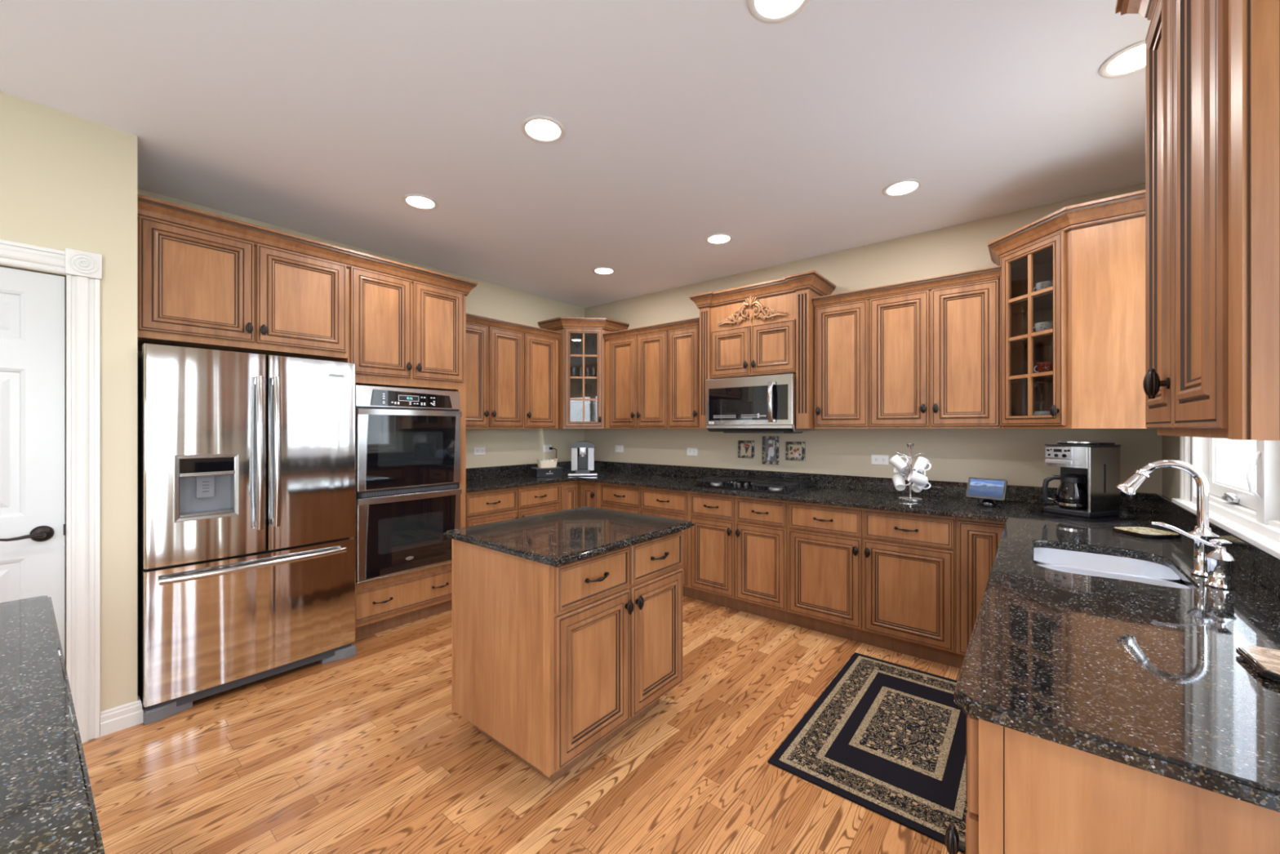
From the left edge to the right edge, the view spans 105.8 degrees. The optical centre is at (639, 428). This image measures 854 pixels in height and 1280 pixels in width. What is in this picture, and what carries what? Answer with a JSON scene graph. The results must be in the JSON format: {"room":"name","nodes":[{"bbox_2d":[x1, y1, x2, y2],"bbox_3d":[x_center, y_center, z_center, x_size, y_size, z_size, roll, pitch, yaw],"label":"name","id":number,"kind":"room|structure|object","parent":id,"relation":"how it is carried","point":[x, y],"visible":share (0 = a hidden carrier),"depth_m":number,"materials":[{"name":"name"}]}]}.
{"room":"kitchen","nodes":[
{"label":"kitchen","id":0,"kind":"room"},
{"bbox_2d":[0,91,137,711],"bbox_3d":[-4.029,0.004,0.748,0.710,2.735,4.468,0,0,39],"label":"wall","id":1,"kind":"structure","parent":0,"point":[67,180],"depth_m":2.18,"materials":[{"name":"beige paint"}]},
{"bbox_2d":[0,266,66,658],"bbox_3d":[-2.716,0.355,1.786,0.109,2.025,0.769,0,0,39],"label":"door","id":2,"kind":"structure","parent":1,"relation":"in","point":[33,526],"depth_m":2.02,"materials":[{"name":"white paint"}]},
{"bbox_2d":[0,239,102,742],"bbox_3d":[-2.707,0.299,1.779,0.034,2.146,0.976,0,0,39],"label":"trim","id":3,"kind":"structure","parent":1,"relation":"attached to","point":[82,269],"depth_m":2.11,"materials":[{"name":"white paint"}]},
{"bbox_2d":[99,695,143,736],"bbox_3d":[-2.385,1.319,2.227,0.068,0.106,0.135,0,0,39],"label":"baseboard","id":4,"kind":"structure","parent":1,"relation":"attached to","point":[119,717],"depth_m":2.20,"materials":[{"name":"white paint"}]},
{"bbox_2d":[137,188,584,468],"bbox_3d":[-1.807,0.004,4.130,0.120,2.735,3.822,0,0,39],"label":"wall","id":5,"kind":"structure","parent":0,"point":[503,446],"depth_m":4.66,"materials":[{"name":"beige paint"}]},
{"bbox_2d":[137,194,351,361],"bbox_3d":[-2.341,-0.777,2.858,0.649,0.669,0.932,0,0,39],"label":"upper cabinet","id":6,"kind":"object","parent":5,"relation":"attached to","point":[206,280],"visible":1,"depth_m":2.62,"materials":[{"name":"brown wood"}]},
{"bbox_2d":[473,447,484,455],"bbox_3d":[-1.471,0.207,4.438,0.009,0.072,0.116,0,0,39],"label":"wall outlet","id":7,"kind":"object","parent":5,"relation":"attached to","point":[477,451],"visible":1,"depth_m":4.43,"materials":[{"name":"white plastic"}]},
{"bbox_2d":[466,313,525,428],"bbox_3d":[-1.405,-0.471,4.235,0.360,0.943,0.745,0,0,39],"label":"upper cabinet","id":8,"kind":"object","parent":5,"relation":"attached to","point":[494,347],"visible":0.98,"depth_m":4.18,"materials":[{"name":"brown wood"}]},
{"bbox_2d":[523,324,560,428],"bbox_3d":[-1.036,-0.471,4.687,0.360,0.943,0.420,0,0,39],"label":"upper cabinet","id":9,"kind":"object","parent":5,"relation":"attached to","point":[540,346],"visible":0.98,"depth_m":4.58,"materials":[{"name":"brown wood"}]},
{"bbox_2d":[542,444,551,452],"bbox_3d":[-0.966,0.207,5.058,0.009,0.072,0.116,0,0,39],"label":"wall outlet","id":10,"kind":"object","parent":5,"relation":"attached to","point":[545,447],"visible":1,"depth_m":5.04,"materials":[{"name":"white plastic"}]},
{"bbox_2d":[81,595,964,853],"bbox_3d":[-1.432,1.422,0.942,4.790,0.100,8.350,0,0,39],"label":"floor","id":11,"kind":"structure","parent":0,"point":[366,752],"depth_m":1.93,"materials":[{"name":"brown wood"}]},
{"bbox_2d":[137,343,355,724],"bbox_3d":[-2.253,0.488,2.785,0.807,1.763,0.900,0,0,39],"label":"refrigerator","id":12,"kind":"object","parent":11,"relation":"on","point":[246,461],"visible":0.98,"depth_m":2.49,"materials":[{"name":"grey metal"}]},
{"bbox_2d":[335,249,478,639],"bbox_3d":[-1.768,0.130,3.561,0.649,2.484,0.882,0,0,39],"label":"tall cabinet","id":13,"kind":"object","parent":11,"relation":"on","point":[406,323],"visible":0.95,"depth_m":3.34,"materials":[{"name":"brown wood"}]},
{"bbox_2d":[354,384,462,584],"bbox_3d":[-1.773,0.356,3.506,0.641,1.268,0.715,0,0,39],"label":"double oven","id":14,"kind":"object","parent":13,"relation":"in","point":[408,491],"visible":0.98,"depth_m":3.29,"materials":[{"name":"silver metal"}]},
{"bbox_2d":[382,393,435,405],"bbox_3d":[-1.579,-0.198,3.322,0.001,0.068,0.357,0,0,39],"label":"control panel","id":15,"kind":"object","parent":14,"relation":"attached to","point":[388,399],"depth_m":3.32,"materials":[{"name":"black"}]},
{"bbox_2d":[466,482,559,527],"bbox_3d":[-1.242,0.931,4.244,0.608,0.882,0.966,0,0,39],"label":"base cabinet","id":16,"kind":"object","parent":11,"relation":"on","point":[482,507],"visible":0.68,"depth_m":4.03,"materials":[{"name":"brown wood"}]},
{"bbox_2d":[452,530,682,782],"bbox_3d":[-0.303,0.931,2.288,0.720,0.882,0.850,0,0,39],"label":"kitchen island","id":17,"kind":"object","parent":11,"relation":"on","point":[550,664],"visible":0.99,"depth_m":1.98,"materials":[{"name":"brown wood"}]},
{"bbox_2d":[443,506,694,566],"bbox_3d":[-0.306,0.473,2.279,0.755,0.030,0.895,0,0,39],"label":"island countertop","id":18,"kind":"structure","parent":17,"relation":"on","point":[558,538],"depth_m":2.13,"materials":[{"name":"black stone"}]},
{"bbox_2d":[559,480,599,511],"bbox_3d":[-0.577,0.931,4.881,0.833,0.882,0.859,0,0,39],"label":"base cabinet","id":19,"kind":"object","parent":11,"relation":"on","point":[575,494],"visible":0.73,"depth_m":4.54,"materials":[{"name":"brown wood"}]},
{"bbox_2d":[466,460,1279,812],"bbox_3d":[0.206,0.422,2.951,4.488,0.132,2.864,0,0,39],"label":"countertop","id":20,"kind":"structure","parent":19,"relation":"on","point":[1153,678],"depth_m":1.09,"materials":[{"name":"black stone"}]},
{"bbox_2d":[530,466,562,477],"bbox_3d":[-0.904,0.416,4.669,0.256,0.083,0.195,0,0,-31],"label":"box","id":21,"kind":"object","parent":20,"relation":"on","point":[536,472],"visible":0.99,"depth_m":4.59,"materials":[{"name":"black plastic"}]},
{"bbox_2d":[537,457,557,467],"bbox_3d":[-0.893,0.331,4.657,0.190,0.085,0.110,0,0,-31],"label":"basket","id":22,"kind":"object","parent":21,"relation":"on","point":[551,463],"visible":1,"depth_m":4.61,"materials":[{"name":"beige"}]},
{"bbox_2d":[549,447,574,472],"bbox_3d":[-0.790,0.326,4.984,0.360,0.263,0.099,0,0,18],"label":"power cord","id":23,"kind":"object","parent":20,"relation":"on","point":[550,448],"visible":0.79,"depth_m":4.99,"materials":[{"name":"black plastic"}]},
{"bbox_2d":[568,440,597,475],"bbox_3d":[-0.565,0.292,4.788,0.280,0.330,0.275,0,0,-6],"label":"pod coffee maker","id":24,"kind":"object","parent":20,"relation":"on","point":[582,451],"visible":1,"depth_m":4.69,"materials":[{"name":"silver plastic"}]},
{"bbox_2d":[574,469,590,473],"bbox_3d":[-0.561,0.418,4.741,0.150,0.034,0.100,0,0,-6],"label":"drip tray","id":25,"kind":"object","parent":24,"relation":"on","point":[576,471],"depth_m":4.70,"materials":[{"name":"grey plastic"}]},
{"bbox_2d":[693,475,811,493],"bbox_3d":[0.886,0.431,3.832,0.770,0.052,0.510,0,0,39],"label":"gas cooktop","id":26,"kind":"object","parent":20,"relation":"in","point":[729,482],"visible":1,"depth_m":3.75,"materials":[{"name":"black glass"}]},
{"bbox_2d":[896,443,923,502],"bbox_3d":[1.711,0.277,3.076,0.150,0.362,0.137,0,0,7],"label":"stand","id":27,"kind":"object","parent":20,"relation":"on","point":[909,499],"visible":0.89,"depth_m":3.07,"materials":[{"name":"silver metal"}]},
{"bbox_2d":[888,454,908,471],"bbox_3d":[1.653,0.220,3.095,0.108,0.106,0.073,0,0,43],"label":"mug","id":28,"kind":"object","parent":27,"relation":"hanging from","point":[896,461],"visible":0.99,"depth_m":3.07,"materials":[{"name":"white ceramic"}]},
{"bbox_2d":[892,474,910,490],"bbox_3d":[1.670,0.345,3.111,0.099,0.104,0.107,0,0,-15],"label":"mug","id":29,"kind":"object","parent":27,"relation":"hanging from","point":[899,480],"visible":0.93,"depth_m":3.08,"materials":[{"name":"white ceramic"}]},
{"bbox_2d":[893,460,912,476],"bbox_3d":[1.721,0.261,3.163,0.105,0.106,0.072,0,0,-4],"label":"mug","id":30,"kind":"object","parent":27,"relation":"hanging from","point":[904,472],"visible":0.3,"depth_m":3.14,"materials":[{"name":"white ceramic"}]},
{"bbox_2d":[907,467,928,485],"bbox_3d":[1.713,0.297,2.987,0.107,0.107,0.072,0,0,12],"label":"mug","id":31,"kind":"object","parent":27,"relation":"hanging from","point":[914,477],"visible":1,"depth_m":2.96,"materials":[{"name":"white ceramic"}]},
{"bbox_2d":[911,479,931,492],"bbox_3d":[1.755,0.347,3.034,0.105,0.104,0.102,0,0,16],"label":"mug","id":32,"kind":"object","parent":27,"relation":"hanging from","point":[916,487],"visible":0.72,"depth_m":3.00,"materials":[{"name":"white ceramic"}]},
{"bbox_2d":[912,456,931,473],"bbox_3d":[1.765,0.231,3.032,0.101,0.110,0.094,0,0,28],"label":"mug","id":33,"kind":"object","parent":27,"relation":"hanging from","point":[921,462],"visible":0.87,"depth_m":3.00,"materials":[{"name":"white ceramic"}]},
{"bbox_2d":[966,476,1007,506],"bbox_3d":[2.044,0.374,2.844,0.093,0.166,0.192,0,0,-37],"label":"smart display","id":34,"kind":"object","parent":20,"relation":"on","point":[989,490],"visible":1,"depth_m":2.82,"materials":[{"name":"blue glass"}]},
{"bbox_2d":[1028,508,1137,522],"bbox_3d":[2.296,0.452,2.550,0.365,0.012,0.330,0,0,-19],"label":"tray","id":35,"kind":"object","parent":20,"relation":"on","point":[1040,512],"visible":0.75,"depth_m":2.44,"materials":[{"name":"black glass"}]},
{"bbox_2d":[1041,440,1120,517],"bbox_3d":[2.322,0.257,2.554,0.251,0.378,0.221,0,0,-19],"label":"drip coffee maker","id":36,"kind":"object","parent":35,"relation":"on","point":[1089,477],"visible":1,"depth_m":2.48,"materials":[{"name":"black plastic"}]},
{"bbox_2d":[1033,547,1190,588],"bbox_3d":[1.610,0.589,1.687,0.379,0.198,0.542,0,0,39],"label":"sink","id":37,"kind":"object","parent":20,"relation":"in","point":[1117,567],"visible":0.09,"depth_m":1.82,"materials":[{"name":"white ceramic"}]},
{"bbox_2d":[1111,526,1182,537],"bbox_3d":[2.184,0.449,2.090,0.170,0.017,0.170,0,0,-3],"label":"trivet","id":38,"kind":"object","parent":20,"relation":"on","point":[1148,532],"visible":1,"depth_m":2.06,"materials":[{"name":"beige stone"}]},
{"bbox_2d":[1115,459,1219,577],"bbox_3d":[1.698,0.279,1.564,0.228,0.357,0.068,0,0,39],"label":"faucet","id":39,"kind":"object","parent":20,"relation":"on","point":[1202,531],"visible":0.87,"depth_m":1.51,"materials":[{"name":"silver metal"}]},
{"bbox_2d":[1151,521,1237,589],"bbox_3d":[1.664,0.376,1.458,0.062,0.164,0.178,0,0,-19],"label":"mixer valve","id":40,"kind":"object","parent":20,"relation":"on","point":[1220,563],"visible":1,"depth_m":1.39,"materials":[{"name":"silver metal"}]},
{"bbox_2d":[1235,645,1279,682],"bbox_3d":[1.243,0.449,0.883,0.170,0.017,0.170,0,0,36],"label":"trivet","id":41,"kind":"object","parent":20,"relation":"on","point":[1266,661],"visible":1,"depth_m":0.93,"materials":[{"name":"beige wood"}]},
{"bbox_2d":[600,482,693,598],"bbox_3d":[0.187,0.931,4.381,0.981,0.882,0.668,0,0,39],"label":"base cabinet","id":42,"kind":"object","parent":11,"relation":"on","point":[658,502],"visible":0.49,"depth_m":4.05,"materials":[{"name":"brown wood"}]},
{"bbox_2d":[688,491,791,624],"bbox_3d":[0.884,0.931,3.814,0.814,0.882,0.668,0,0,39],"label":"base cabinet","id":43,"kind":"object","parent":11,"relation":"on","point":[739,545],"visible":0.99,"depth_m":3.56,"materials":[{"name":"brown wood"}]},
{"bbox_2d":[767,652,967,853],"bbox_3d":[1.226,1.367,2.216,0.800,0.009,1.245,0,0,39],"label":"rug","id":44,"kind":"object","parent":11,"relation":"on","point":[886,738],"visible":0.69,"depth_m":2.08,"materials":[{"name":"black fabric"}]},
{"bbox_2d":[788,501,957,667],"bbox_3d":[1.577,0.931,3.248,0.973,0.882,0.668,0,0,39],"label":"base cabinet","id":45,"kind":"object","parent":11,"relation":"on","point":[882,579],"visible":1,"depth_m":2.97,"materials":[{"name":"brown wood"}]},
{"bbox_2d":[955,517,1005,668],"bbox_3d":[2.068,0.931,2.867,0.268,0.882,0.638,0,0,39],"label":"base cabinet","id":46,"kind":"object","parent":11,"relation":"on","point":[977,540],"visible":0.52,"depth_m":2.66,"materials":[{"name":"brown wood"}]},
{"bbox_2d":[1035,546,1188,586],"bbox_3d":[1.727,0.931,1.795,0.668,0.882,1.100,0,0,39],"label":"base cabinet","id":47,"kind":"object","parent":11,"relation":"on","point":[1182,582],"visible":0.02,"depth_m":2.14,"materials":[{"name":"brown wood"}]},
{"bbox_2d":[944,709,1279,853],"bbox_3d":[0.952,0.931,0.844,0.668,0.882,0.470,0,0,39],"label":"base cabinet","id":48,"kind":"object","parent":11,"relation":"on","point":[1026,793],"visible":0.61,"depth_m":0.76,"materials":[{"name":"brown wood"}]},
{"bbox_3d":[-1.378,0.931,0.517,1.390,0.882,0.900,0,0,39],"label":"base cabinet","id":49,"kind":"object","parent":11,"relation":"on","visible":0},
{"bbox_2d":[0,595,105,853],"bbox_3d":[-1.347,0.473,0.482,1.528,0.030,1.045,0,0,39],"label":"countertop","id":50,"kind":"structure","parent":49,"relation":"on","point":[47,806],"depth_m":0.69,"materials":[{"name":"black stone"}]},
{"bbox_2d":[0,0,1151,307],"bbox_3d":[-1.432,-1.413,0.942,4.790,0.100,8.350,0,0,39],"label":"ceiling","id":51,"kind":"structure","parent":0,"point":[685,122],"depth_m":2.10,"materials":[{"name":"white paint"}]},
{"bbox_2d":[401,194,438,209],"bbox_3d":[-1.319,-1.359,2.908,0.200,0.007,0.200,0,0,39],"label":"recessed light","id":52,"kind":"object","parent":51,"relation":"in","point":[415,201],"visible":1,"depth_m":2.91,"materials":[{"name":"white plastic"}]},
{"bbox_2d":[520,115,565,143],"bbox_3d":[-0.441,-1.359,2.205,0.200,0.007,0.200,0,0,39],"label":"recessed light","id":53,"kind":"object","parent":51,"relation":"in","point":[541,129],"visible":1,"depth_m":2.20,"materials":[{"name":"white plastic"}]},
{"bbox_2d":[592,266,615,275],"bbox_3d":[-0.311,-1.359,4.176,0.200,0.007,0.200,0,0,39],"label":"recessed light","id":54,"kind":"object","parent":51,"relation":"in","point":[599,270],"visible":1,"depth_m":4.17,"materials":[{"name":"white plastic"}]},
{"bbox_2d":[705,233,733,244],"bbox_3d":[0.567,-1.359,3.473,0.200,0.007,0.200,0,0,39],"label":"recessed light","id":55,"kind":"object","parent":51,"relation":"in","point":[717,238],"visible":1,"depth_m":3.47,"materials":[{"name":"white plastic"}]},
{"bbox_2d":[747,0,810,23],"bbox_3d":[0.442,-1.359,1.523,0.200,0.007,0.200,0,0,39],"label":"recessed light","id":56,"kind":"object","parent":51,"relation":"in","point":[770,11],"visible":1,"depth_m":1.57,"materials":[{"name":"white plastic"}]},
{"bbox_2d":[882,178,922,196],"bbox_3d":[1.484,-1.359,2.738,0.200,0.007,0.200,0,0,39],"label":"recessed light","id":57,"kind":"object","parent":51,"relation":"in","point":[904,187],"visible":1,"depth_m":2.73,"materials":[{"name":"white plastic"}]},
{"bbox_2d":[1098,40,1145,78],"bbox_3d":[1.823,-1.359,1.778,0.200,0.007,0.200,0,0,39],"label":"recessed light","id":58,"kind":"object","parent":51,"relation":"in","point":[1131,60],"visible":0.68,"depth_m":1.80,"materials":[{"name":"white plastic"}]},
{"bbox_2d":[584,182,1162,494],"bbox_3d":[1.149,0.004,4.108,4.490,2.735,0.120,0,0,39],"label":"wall","id":59,"kind":"structure","parent":0,"point":[1017,456],"depth_m":3.52,"materials":[{"name":"beige paint"}]},
{"bbox_2d":[537,316,629,428],"bbox_3d":[-0.581,-0.546,5.008,0.667,1.092,0.667,0,0,39],"label":"upper cabinet","id":60,"kind":"object","parent":59,"relation":"attached to","point":[573,357],"visible":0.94,"depth_m":4.83,"materials":[{"name":"brown wood"}]},
{"bbox_2d":[570,356,596,364],"bbox_3d":[-0.585,-0.726,5.052,0.543,0.018,0.543,0,0,39],"label":"shelf","id":61,"kind":"object","parent":60,"relation":"attached to","point":[574,360],"depth_m":5.13,"materials":[{"name":"brown wood"}]},
{"bbox_2d":[570,377,596,384],"bbox_3d":[-0.585,-0.507,5.052,0.543,0.018,0.543,0,0,39],"label":"shelf","id":62,"kind":"object","parent":60,"relation":"attached to","point":[573,381],"depth_m":5.14,"materials":[{"name":"brown wood"}]},
{"bbox_2d":[570,400,596,403],"bbox_3d":[-0.585,-0.289,5.052,0.543,0.018,0.543,0,0,39],"label":"shelf","id":63,"kind":"object","parent":60,"relation":"attached to","point":[571,401],"depth_m":5.11,"materials":[{"name":"wood"}]},
{"bbox_2d":[614,444,623,452],"bbox_3d":[-0.221,0.214,5.141,0.116,0.072,0.009,0,0,39],"label":"wall outlet","id":64,"kind":"object","parent":59,"relation":"attached to","point":[618,448],"visible":1,"depth_m":5.14,"materials":[{"name":"white plastic"}]},
{"bbox_2d":[602,323,668,428],"bbox_3d":[0.037,-0.471,4.697,0.778,0.943,0.367,0,0,39],"label":"upper cabinet","id":65,"kind":"object","parent":59,"relation":"attached to","point":[637,359],"visible":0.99,"depth_m":4.55,"materials":[{"name":"brown wood"}]},
{"bbox_2d":[666,317,699,428],"bbox_3d":[0.480,-0.471,4.335,0.364,0.943,0.367,0,0,39],"label":"upper cabinet","id":66,"kind":"object","parent":59,"relation":"attached to","point":[683,335],"visible":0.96,"depth_m":4.23,"materials":[{"name":"brown wood"}]},
{"bbox_2d":[687,447,697,455],"bbox_3d":[0.492,0.217,4.559,0.116,0.072,0.009,0,0,39],"label":"wall outlet","id":67,"kind":"object","parent":59,"relation":"attached to","point":[691,451],"visible":1,"depth_m":4.55,"materials":[{"name":"white plastic"}]},
{"bbox_2d":[737,440,754,457],"bbox_3d":[0.922,0.180,4.205,0.150,0.150,0.015,0,0,39],"label":"wall plaque","id":68,"kind":"object","parent":59,"relation":"attached to","point":[745,448],"visible":1,"depth_m":4.20,"materials":[{"name":"ceramic"}]},
{"bbox_2d":[688,270,835,428],"bbox_3d":[0.959,-0.550,3.878,1.043,1.101,0.472,0,0,39],"label":"upper cabinet","id":69,"kind":"object","parent":59,"relation":"attached to","point":[765,328],"visible":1,"depth_m":3.68,"materials":[{"name":"brown wood"}]},
{"bbox_2d":[706,373,814,433],"bbox_3d":[0.938,-0.181,3.854,0.724,0.432,0.520,0,0,39],"label":"microwave","id":70,"kind":"object","parent":69,"relation":"attached to","point":[759,404],"visible":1,"depth_m":3.67,"materials":[{"name":"silver metal"}]},
{"bbox_2d":[713,413,765,417],"bbox_3d":[0.763,-0.097,3.741,0.445,0.032,0.001,0,0,39],"label":"control panel","id":71,"kind":"object","parent":70,"relation":"attached to","point":[715,415],"depth_m":3.74,"materials":[{"name":"grey"}]},
{"bbox_2d":[762,435,778,464],"bbox_3d":[1.096,0.182,4.063,0.145,0.235,0.015,0,0,39],"label":"wall plaque","id":72,"kind":"object","parent":59,"relation":"attached to","point":[770,443],"visible":1,"depth_m":4.06,"materials":[{"name":"ceramic"}]},
{"bbox_2d":[785,441,804,460],"bbox_3d":[1.261,0.182,3.928,0.158,0.150,0.015,0,0,39],"label":"wall plaque","id":73,"kind":"object","parent":59,"relation":"attached to","point":[794,451],"visible":1,"depth_m":3.92,"materials":[{"name":"ceramic"}]},
{"bbox_2d":[812,288,869,428],"bbox_3d":[1.496,-0.471,3.508,0.375,0.943,0.367,0,0,39],"label":"upper cabinet","id":74,"kind":"object","parent":59,"relation":"attached to","point":[841,320],"visible":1,"depth_m":3.39,"materials":[{"name":"brown wood"}]},
{"bbox_2d":[466,460,1279,596],"bbox_3d":[0.207,0.407,2.953,4.488,0.102,2.859,0,0,39],"label":"backsplash","id":75,"kind":"structure","parent":59,"relation":"attached to","point":[1261,566],"depth_m":3.24,"materials":[{"name":"black stone"}]},
{"bbox_2d":[871,454,888,464],"bbox_3d":[1.751,0.227,3.533,0.116,0.072,0.009,0,0,39],"label":"wall outlet","id":76,"kind":"object","parent":59,"relation":"attached to","point":[875,459],"visible":1,"depth_m":3.53,"materials":[{"name":"white plastic"}]},
{"bbox_2d":[867,266,1001,428],"bbox_3d":[1.919,-0.471,3.163,0.716,0.943,0.367,0,0,39],"label":"upper cabinet","id":77,"kind":"object","parent":59,"relation":"attached to","point":[935,343],"visible":1,"depth_m":3.02,"materials":[{"name":"brown wood"}]},
{"bbox_2d":[987,189,1146,428],"bbox_3d":[2.343,-0.546,2.618,0.752,1.092,0.677,0,0,39],"label":"upper cabinet","id":78,"kind":"object","parent":59,"relation":"attached to","point":[1093,252],"visible":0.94,"depth_m":2.40,"materials":[{"name":"brown wood"}]},
{"bbox_2d":[1011,290,1053,314],"bbox_3d":[2.387,-0.726,2.623,0.619,0.018,0.552,0,0,39],"label":"shelf","id":79,"kind":"object","parent":78,"relation":"attached to","point":[1042,303],"depth_m":2.81,"materials":[{"name":"brown wood"}]},
{"bbox_2d":[1011,332,1053,348],"bbox_3d":[2.387,-0.507,2.623,0.619,0.018,0.552,0,0,39],"label":"shelf","id":80,"kind":"object","parent":78,"relation":"attached to","point":[1046,340],"depth_m":2.80,"materials":[{"name":"brown wood"}]},
{"bbox_2d":[1011,374,1053,383],"bbox_3d":[2.387,-0.289,2.623,0.619,0.018,0.552,0,0,39],"label":"shelf","id":81,"kind":"object","parent":78,"relation":"attached to","point":[1043,379],"depth_m":2.79,"materials":[{"name":"brown wood"}]},
{"bbox_2d":[1033,411,1050,415],"bbox_3d":[2.250,-0.057,2.680,0.123,0.077,0.123,0,0,28],"label":"cup","id":82,"kind":"object","parent":78,"relation":"in","point":[1036,413],"visible":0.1,"depth_m":2.66,"materials":[{"name":"white ceramic"}]},
{"bbox_2d":[1033,361,1053,373],"bbox_3d":[2.226,-0.329,2.647,0.090,0.060,0.100,0,0,22],"label":"cup","id":83,"kind":"object","parent":78,"relation":"on","point":[1047,366],"visible":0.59,"depth_m":2.62,"materials":[{"name":"red ceramic"}]},
{"bbox_2d":[1033,321,1053,332],"bbox_3d":[2.220,-0.547,2.654,0.090,0.060,0.100,0,0,22],"label":"cup","id":84,"kind":"object","parent":78,"relation":"on","point":[1043,326],"visible":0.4,"depth_m":2.62,"materials":[{"name":"white ceramic"}]},
{"bbox_2d":[1033,280,1053,292],"bbox_3d":[2.221,-0.766,2.648,0.090,0.060,0.100,0,0,22],"label":"cup","id":85,"kind":"object","parent":78,"relation":"on","point":[1042,285],"visible":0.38,"depth_m":2.62,"materials":[{"name":"white ceramic"}]},
{"bbox_2d":[1162,435,1233,501],"bbox_3d":[0.354,0.004,-0.515,0.120,2.735,8.050,0,0,39],"label":"wall","id":86,"kind":"structure","parent":0,"point":[1171,444],"depth_m":2.45,"materials":[{"name":"beige paint"}]},
{"bbox_2d":[1115,0,1279,440],"bbox_3d":[1.099,-0.522,0.797,0.380,1.074,0.783,0,0,39],"label":"upper cabinet","id":87,"kind":"object","parent":86,"relation":"attached to","point":[1212,67],"visible":1,"depth_m":0.70,"materials":[{"name":"brown wood"}]},
{"bbox_2d":[1172,435,1279,559],"bbox_3d":[1.998,-0.320,1.545,0.155,1.326,1.700,0,0,39],"label":"window","id":88,"kind":"structure","parent":86,"relation":"in","point":[1252,515],"depth_m":1.71,"materials":[{"name":"white paint"}]},
{"label":"outside","id":89,"kind":"structure","parent":0,"visible":0},
{"bbox_2d":[1233,439,1256,489],"bbox_3d":[6.594,0.072,4.816,0.165,3.400,12.200,0,0,39],"label":"sky","id":90,"kind":"structure","parent":89,"point":[1244,451],"depth_m":5.95,"materials":[{"name":"white"}]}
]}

